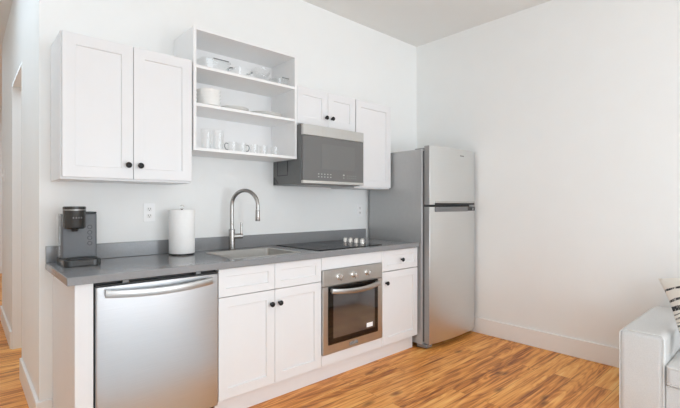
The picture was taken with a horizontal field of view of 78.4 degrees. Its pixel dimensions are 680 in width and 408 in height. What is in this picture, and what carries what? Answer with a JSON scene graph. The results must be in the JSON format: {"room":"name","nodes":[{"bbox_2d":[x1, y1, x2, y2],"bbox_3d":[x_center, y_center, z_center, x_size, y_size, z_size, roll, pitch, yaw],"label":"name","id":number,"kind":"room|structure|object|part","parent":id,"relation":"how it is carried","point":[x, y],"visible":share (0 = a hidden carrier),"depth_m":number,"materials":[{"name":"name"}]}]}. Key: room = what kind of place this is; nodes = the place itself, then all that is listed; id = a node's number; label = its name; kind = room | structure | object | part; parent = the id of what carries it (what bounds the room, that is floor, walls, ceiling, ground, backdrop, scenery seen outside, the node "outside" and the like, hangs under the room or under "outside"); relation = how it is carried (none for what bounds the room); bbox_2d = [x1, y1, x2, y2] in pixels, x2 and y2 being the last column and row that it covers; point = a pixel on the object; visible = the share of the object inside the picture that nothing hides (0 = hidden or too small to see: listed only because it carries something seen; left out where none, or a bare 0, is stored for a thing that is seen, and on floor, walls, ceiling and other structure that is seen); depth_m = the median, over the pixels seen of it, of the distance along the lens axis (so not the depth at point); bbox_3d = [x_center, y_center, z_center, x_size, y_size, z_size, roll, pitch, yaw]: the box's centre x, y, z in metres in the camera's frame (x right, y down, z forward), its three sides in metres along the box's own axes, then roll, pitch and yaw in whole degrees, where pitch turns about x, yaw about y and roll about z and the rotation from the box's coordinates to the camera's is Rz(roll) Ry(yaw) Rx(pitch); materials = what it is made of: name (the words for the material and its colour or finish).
{"room":"apartment kitchen","nodes":[
{"label":"apartment kitchen","id":0,"kind":"room"},
{"bbox_2d":[0,108,1,265],"bbox_3d":[-5.449,-0.194,8.148,4.793,3.072,0.120,0,0,-42],"label":"wall","id":1,"kind":"structure","parent":0,"point":[0,108],"depth_m":7.49,"materials":[{"name":"white paint"}]},
{"bbox_2d":[2,0,35,391],"bbox_3d":[-2.656,-0.244,3.494,0.120,2.972,2.830,0,0,-42],"label":"wall","id":2,"kind":"structure","parent":0,"point":[19,40],"depth_m":2.87,"materials":[{"name":"white paint"}]},
{"bbox_2d":[0,306,11,348],"bbox_3d":[-3.236,1.169,4.034,0.016,0.147,1.250,0,0,-42],"label":"baseboard","id":3,"kind":"structure","parent":2,"relation":"attached to","point":[6,327],"depth_m":3.86,"materials":[{"name":"white paint"}]},
{"bbox_2d":[12,62,21,348],"bbox_3d":[-2.497,0.111,3.318,0.124,2.262,0.804,0,0,-42],"label":"trim","id":4,"kind":"structure","parent":2,"relation":"attached to","point":[17,83],"depth_m":3.58,"materials":[{"name":"white paint"}]},
{"bbox_2d":[19,358,38,407],"bbox_3d":[-1.977,1.169,2.642,0.016,0.147,0.895,0,0,-42],"label":"baseboard","id":5,"kind":"structure","parent":2,"relation":"attached to","point":[30,394],"depth_m":2.63,"materials":[{"name":"white paint"}]},
{"bbox_2d":[36,0,415,401],"bbox_3d":[-0.455,-0.244,3.497,3.388,2.972,0.120,0,0,-42],"label":"wall","id":6,"kind":"structure","parent":0,"point":[336,54],"depth_m":3.02,"materials":[{"name":"white paint"}]},
{"bbox_2d":[36,398,52,407],"bbox_3d":[-1.649,1.169,2.325,0.077,0.147,0.016,0,0,-42],"label":"baseboard","id":7,"kind":"structure","parent":6,"relation":"attached to","point":[48,403],"depth_m":2.32,"materials":[{"name":"white paint"}]},
{"bbox_2d":[51,30,191,184],"bbox_3d":[-1.260,-0.508,2.447,0.679,0.759,0.353,0,0,-42],"label":"upper cabinet","id":8,"kind":"object","parent":6,"relation":"attached to","point":[121,113],"visible":1,"depth_m":2.31,"materials":[{"name":"white paint"}]},
{"bbox_3d":[-1.291,-0.513,2.235,0.335,0.744,0.019,0,0,-42],"label":"door","id":9,"kind":"part","parent":8,"relation":"part of","materials":[{"name":"white paint"}]},
{"bbox_3d":[-1.171,-0.217,2.311,0.033,0.033,0.030,0,0,-42],"label":"knob","id":10,"kind":"part","parent":8,"relation":"part of","materials":[{"name":"metal"}]},
{"bbox_3d":[-1.041,-0.513,2.461,0.333,0.744,0.019,0,0,-42],"label":"door","id":11,"kind":"part","parent":8,"relation":"part of","materials":[{"name":"white paint"}]},
{"bbox_2d":[143,203,154,221],"bbox_3d":[-1.236,0.054,2.703,0.072,0.118,0.007,0,0,-42],"label":"wall outlet","id":12,"kind":"object","parent":6,"relation":"attached to","point":[148,208],"visible":1,"depth_m":2.70,"materials":[{"name":"white paint"}]},
{"bbox_2d":[45,229,365,262],"bbox_3d":[-0.699,0.282,3.181,2.547,0.092,0.020,0,0,-42],"label":"backsplash","id":13,"kind":"structure","parent":6,"relation":"attached to","point":[135,248],"depth_m":3.00,"materials":[{"name":"grey stone"}]},
{"bbox_2d":[174,25,296,161],"bbox_3d":[-0.721,-0.720,2.956,0.786,0.769,0.323,0,0,-42],"label":"open shelf unit","id":14,"kind":"object","parent":6,"relation":"attached to","point":[270,138],"visible":0.87,"depth_m":3.04,"materials":[{"name":"white wood"}]},
{"bbox_2d":[196,99,220,105],"bbox_3d":[-0.864,-0.653,2.742,0.154,0.043,0.154,0,0,-42],"label":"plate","id":15,"kind":"object","parent":14,"relation":"on","point":[203,101],"visible":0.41,"depth_m":2.68,"materials":[{"name":"white ceramic"}]},
{"bbox_2d":[196,95,220,100],"bbox_3d":[-0.864,-0.677,2.742,0.154,0.043,0.154,0,0,-42],"label":"ceramic bowl","id":16,"kind":"object","parent":15,"relation":"on","point":[199,96],"visible":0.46,"depth_m":2.68,"materials":[{"name":"white ceramic"}]},
{"bbox_2d":[196,91,220,97],"bbox_3d":[-0.864,-0.700,2.742,0.154,0.043,0.154,0,0,-42],"label":"ceramic bowl","id":17,"kind":"object","parent":16,"relation":"on","point":[202,92],"visible":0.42,"depth_m":2.68,"materials":[{"name":"white ceramic"}]},
{"bbox_2d":[196,88,220,93],"bbox_3d":[-0.864,-0.724,2.742,0.154,0.043,0.154,0,0,-42],"label":"ceramic bowl","id":18,"kind":"object","parent":17,"relation":"on","point":[198,89],"visible":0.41,"depth_m":2.68,"materials":[{"name":"white ceramic"}]},
{"bbox_2d":[226,107,247,110],"bbox_3d":[-0.734,-0.640,2.886,0.200,0.018,0.200,0,0,-42],"label":"plate","id":19,"kind":"object","parent":14,"relation":"on","point":[226,107],"visible":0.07,"depth_m":2.81,"materials":[{"name":"white ceramic"}]},
{"bbox_2d":[258,112,281,116],"bbox_3d":[-0.567,-0.640,3.088,0.280,0.018,0.280,0,0,-42],"label":"plate","id":20,"kind":"object","parent":14,"relation":"on","point":[258,112],"visible":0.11,"depth_m":2.98,"materials":[{"name":"white ceramic"}]},
{"bbox_3d":[-0.566,-0.646,3.088,0.280,0.018,0.280,0,0,-42],"label":"plate","id":21,"kind":"object","parent":20,"relation":"on","visible":0},
{"bbox_2d":[250,111,282,115],"bbox_3d":[-0.567,-0.652,3.088,0.280,0.018,0.280,0,0,-42],"label":"plate","id":22,"kind":"object","parent":21,"relation":"on","point":[250,111],"visible":0.1,"depth_m":2.96,"materials":[{"name":"white ceramic"}]},
{"bbox_2d":[297,85,354,131],"bbox_3d":[-0.194,-0.741,3.413,0.606,0.294,0.353,0,0,-42],"label":"upper cabinet","id":23,"kind":"object","parent":6,"relation":"attached to","point":[314,107],"visible":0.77,"depth_m":3.28,"materials":[{"name":"white paint"}]},
{"bbox_3d":[-0.213,-0.746,3.210,0.300,0.279,0.019,0,0,-42],"label":"door","id":24,"kind":"part","parent":23,"relation":"part of","materials":[{"name":"white paint"}]},
{"bbox_2d":[273,123,363,187],"bbox_3d":[-0.170,-0.369,3.401,0.628,0.446,0.400,0,0,-42],"label":"microwave","id":25,"kind":"object","parent":23,"relation":"attached to","point":[327,157],"visible":0.99,"depth_m":3.22,"materials":[{"name":"grey metal"}]},
{"bbox_3d":[-0.045,-0.345,3.266,0.625,0.334,0.024,0,0,-42],"label":"door","id":26,"kind":"part","parent":25,"relation":"part of","materials":[{"name":"grey glass"}]},
{"bbox_3d":[0.011,-0.746,3.413,0.299,0.279,0.019,0,0,-42],"label":"door","id":27,"kind":"part","parent":23,"relation":"part of","materials":[{"name":"white paint"}]},
{"bbox_2d":[357,204,361,216],"bbox_3d":[0.190,0.060,3.994,0.072,0.118,0.007,0,0,-42],"label":"wall outlet","id":28,"kind":"object","parent":6,"relation":"attached to","point":[359,206],"visible":1,"depth_m":3.99,"materials":[{"name":"white paint"}]},
{"bbox_2d":[331,99,390,189],"bbox_3d":[0.191,-0.512,3.781,0.444,0.752,0.323,0,0,-42],"label":"upper cabinet","id":29,"kind":"object","parent":6,"relation":"attached to","point":[373,120],"visible":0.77,"depth_m":3.68,"materials":[{"name":"white paint"}]},
{"bbox_3d":[0.293,-0.516,3.668,0.440,0.737,0.019,0,0,-42],"label":"door","id":30,"kind":"part","parent":29,"relation":"part of","materials":[{"name":"white paint"}]},
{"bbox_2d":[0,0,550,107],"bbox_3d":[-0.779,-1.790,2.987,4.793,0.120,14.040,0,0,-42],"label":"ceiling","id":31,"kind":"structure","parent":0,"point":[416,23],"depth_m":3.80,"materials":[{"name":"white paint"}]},
{"bbox_2d":[0,273,618,407],"bbox_3d":[-0.779,1.292,2.987,4.553,0.100,13.800,0,0,-42],"label":"floor","id":32,"kind":"structure","parent":0,"point":[470,369],"depth_m":2.92,"materials":[{"name":"brown wood"}]},
{"bbox_2d":[53,276,92,407],"bbox_3d":[-1.387,0.804,2.150,0.074,0.875,0.626,0,0,-42],"label":"cabinet end panel","id":33,"kind":"object","parent":32,"relation":"on","point":[72,305],"visible":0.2,"depth_m":1.95,"materials":[{"name":"white paint"}]},
{"bbox_2d":[93,270,217,407],"bbox_3d":[-1.093,0.805,2.344,0.617,0.874,0.673,0,0,-42],"label":"dishwasher","id":34,"kind":"object","parent":32,"relation":"on","point":[155,339],"visible":0.91,"depth_m":2.12,"materials":[{"name":"silver metal"}]},
{"bbox_3d":[-0.893,0.426,2.115,0.526,0.049,0.064,0,0,-42],"label":"handle","id":35,"kind":"part","parent":34,"relation":"part of","materials":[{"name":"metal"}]},
{"bbox_2d":[216,258,320,401],"bbox_3d":[-0.608,0.745,2.834,0.756,0.758,0.656,0,0,-42],"label":"base cabinet","id":36,"kind":"object","parent":32,"relation":"on","point":[269,315],"visible":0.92,"depth_m":2.58,"materials":[{"name":"white wood"}]},
{"bbox_2d":[45,238,418,285],"bbox_3d":[-0.486,0.347,2.946,2.547,0.038,0.654,0,0,-42],"label":"countertop","id":37,"kind":"structure","parent":36,"relation":"on","point":[144,266],"depth_m":2.35,"materials":[{"name":"grey stone"}]},
{"bbox_2d":[57,206,100,267],"bbox_3d":[-1.436,0.170,2.287,0.176,0.316,0.258,0,0,-42],"label":"coffee maker","id":38,"kind":"object","parent":37,"relation":"on","point":[77,227],"visible":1,"depth_m":2.24,"materials":[{"name":"plastic"}]},
{"bbox_2d":[65,256,97,259],"bbox_3d":[-1.385,0.289,2.236,0.138,0.004,0.092,0,0,-42],"label":"drip tray","id":39,"kind":"object","parent":38,"relation":"on","point":[66,257],"depth_m":2.24,"materials":[{"name":"black plastic"}]},
{"bbox_2d":[169,205,194,255],"bbox_3d":[-1.033,0.166,2.724,0.156,0.324,0.156,0,0,-42],"label":"paper towel holder","id":40,"kind":"object","parent":37,"relation":"on","point":[180,205],"visible":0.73,"depth_m":2.66,"materials":[{"name":"silver metal"}]},
{"bbox_2d":[169,210,194,253],"bbox_3d":[-1.033,0.177,2.724,0.160,0.280,0.160,0,0,-42],"label":"paper towel roll","id":41,"kind":"object","parent":40,"relation":"on","point":[181,222],"visible":1,"depth_m":2.65,"materials":[{"name":"white paper"}]},
{"bbox_3d":[-1.033,0.323,2.724,0.156,0.010,0.156,0,0,-42],"label":"plate","id":42,"kind":"part","parent":40,"relation":"part of","materials":[{"name":"black plastic"}]},
{"bbox_2d":[228,189,259,249],"bbox_3d":[-0.674,0.109,2.980,0.257,0.438,0.094,0,0,18],"label":"kitchen faucet","id":43,"kind":"object","parent":37,"relation":"on","point":[232,235],"visible":0.99,"depth_m":2.97,"materials":[{"name":"silver metal"}]},
{"bbox_3d":[-0.676,0.039,2.955,0.241,0.298,0.027,0,0,20],"label":"spout","id":44,"kind":"part","parent":43,"relation":"part of","materials":[{"name":"silver metal"}]},
{"bbox_2d":[206,248,300,258],"bbox_3d":[-0.585,0.434,2.816,0.505,0.217,0.422,0,0,-42],"label":"sink","id":45,"kind":"object","parent":37,"relation":"in","point":[257,252],"visible":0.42,"depth_m":2.98,"materials":[{"name":"metal"}]},
{"bbox_2d":[277,237,381,250],"bbox_3d":[-0.084,0.306,3.342,0.664,0.043,0.536,0,0,-42],"label":"cooktop","id":46,"kind":"object","parent":37,"relation":"in","point":[334,244],"visible":1,"depth_m":3.34,"materials":[{"name":"black glass"}]},
{"bbox_3d":[-0.554,0.451,2.494,0.375,0.160,0.019,0,0,-42],"label":"false drawer","id":47,"kind":"part","parent":36,"relation":"part of","materials":[{"name":"white paint"}]},
{"bbox_3d":[-0.554,0.828,2.494,0.375,0.585,0.019,0,0,-42],"label":"door","id":48,"kind":"part","parent":36,"relation":"part of","materials":[{"name":"white paint"}]},
{"bbox_3d":[-0.274,0.828,2.747,0.375,0.585,0.019,0,0,-42],"label":"door","id":49,"kind":"part","parent":36,"relation":"part of","materials":[{"name":"white paint"}]},
{"bbox_3d":[-0.274,0.451,2.747,0.375,0.160,0.019,0,0,-42],"label":"false drawer","id":50,"kind":"part","parent":36,"relation":"part of","materials":[{"name":"white paint"}]},
{"bbox_2d":[213,336,411,407],"bbox_3d":[-0.053,1.183,3.019,1.822,0.117,0.016,0,0,-42],"label":"board","id":51,"kind":"object","parent":32,"relation":"on","point":[248,399],"visible":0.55,"depth_m":2.87,"materials":[{"name":"white paint"}]},
{"bbox_2d":[321,251,382,366],"bbox_3d":[-0.105,0.745,3.309,0.626,0.758,0.626,0,0,-42],"label":"base cabinet","id":52,"kind":"object","parent":32,"relation":"on","point":[327,263],"visible":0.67,"depth_m":3.07,"materials":[{"name":"white wood"}]},
{"bbox_2d":[321,263,381,355],"bbox_3d":[-0.067,0.751,3.260,0.610,0.584,0.651,0,0,-42],"label":"oven","id":53,"kind":"object","parent":52,"relation":"in","point":[351,297],"visible":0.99,"depth_m":3.02,"materials":[{"name":"grey metal"}]},
{"bbox_3d":[0.097,0.515,3.073,0.602,0.112,0.034,0,0,-42],"label":"control panel","id":54,"kind":"part","parent":53,"relation":"part of","materials":[{"name":"silver metal"}]},
{"bbox_3d":[0.105,0.778,3.055,0.504,0.404,0.003,0,0,-42],"label":"glass","id":55,"kind":"part","parent":53,"relation":"part of","materials":[{"name":"black glass"}]},
{"bbox_3d":[0.128,0.610,3.036,0.480,0.052,0.058,0,0,-42],"label":"handle","id":56,"kind":"part","parent":53,"relation":"part of","materials":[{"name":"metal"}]},
{"bbox_2d":[383,247,416,345],"bbox_3d":[0.302,0.745,3.657,0.442,0.758,0.656,0,0,-42],"label":"base cabinet","id":57,"kind":"object","parent":32,"relation":"on","point":[399,265],"visible":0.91,"depth_m":3.43,"materials":[{"name":"white wood"}]},
{"bbox_3d":[0.496,0.453,3.444,0.440,0.163,0.019,0,0,-42],"label":"drawer","id":58,"kind":"part","parent":57,"relation":"part of","materials":[{"name":"white paint"}]},
{"bbox_2d":[369,145,474,347],"bbox_3d":[0.810,0.370,4.027,0.759,1.744,0.731,0,0,-42],"label":"refrigerator","id":59,"kind":"object","parent":32,"relation":"on","point":[430,195],"visible":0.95,"depth_m":3.69,"materials":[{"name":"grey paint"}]},
{"bbox_3d":[1.021,0.610,3.800,0.727,1.174,0.082,0,0,-42],"label":"door","id":60,"kind":"part","parent":59,"relation":"part of","materials":[{"name":"silver metal"}]},
{"bbox_3d":[1.021,-0.248,3.800,0.727,0.507,0.082,0,0,-42],"label":"freezer door","id":61,"kind":"part","parent":59,"relation":"part of","materials":[{"name":"silver metal"}]},
{"bbox_3d":[1.009,0.045,3.732,0.495,0.043,0.023,0,0,-41],"label":"handle","id":62,"kind":"part","parent":59,"relation":"part of","materials":[{"name":"grey plastic"}]},
{"bbox_3d":[1.066,-0.019,3.789,0.655,0.018,0.034,0,0,-43],"label":"handle","id":63,"kind":"part","parent":59,"relation":"part of","materials":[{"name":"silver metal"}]},
{"bbox_2d":[619,306,679,407],"bbox_3d":[2.551,0.882,2.002,0.860,0.720,1.870,0,0,-42],"label":"sofa","id":64,"kind":"object","parent":32,"relation":"on","point":[649,346],"visible":0.99,"depth_m":2.34,"materials":[{"name":"white fabric"}]},
{"bbox_2d":[659,278,679,332],"bbox_3d":[2.021,0.578,2.213,0.195,0.612,0.624,0,0,-25],"label":"throw pillow","id":65,"kind":"object","parent":64,"relation":"on","point":[671,286],"visible":1,"depth_m":2.37,"materials":[{"name":"fabric"}]},
{"bbox_2d":[666,352,679,388],"bbox_3d":[2.239,0.923,2.200,0.658,0.113,0.720,0,0,-42],"label":"seat cushion","id":66,"kind":"object","parent":64,"relation":"on","point":[673,361],"depth_m":2.24,"materials":[{"name":"white fabric"}]},
{"bbox_2d":[416,0,679,347],"bbox_3d":[0.953,-0.194,4.555,0.120,3.072,13.800,0,0,-42],"label":"wall","id":67,"kind":"structure","parent":0,"point":[568,111],"depth_m":3.45,"materials":[{"name":"white paint"}]},
{"bbox_2d":[470,317,618,367],"bbox_3d":[3.184,1.169,1.989,0.015,0.147,7.000,0,0,-42],"label":"baseboard","id":68,"kind":"structure","parent":67,"relation":"attached to","point":[599,353],"depth_m":3.52,"materials":[{"name":"white paint"}]}
]}

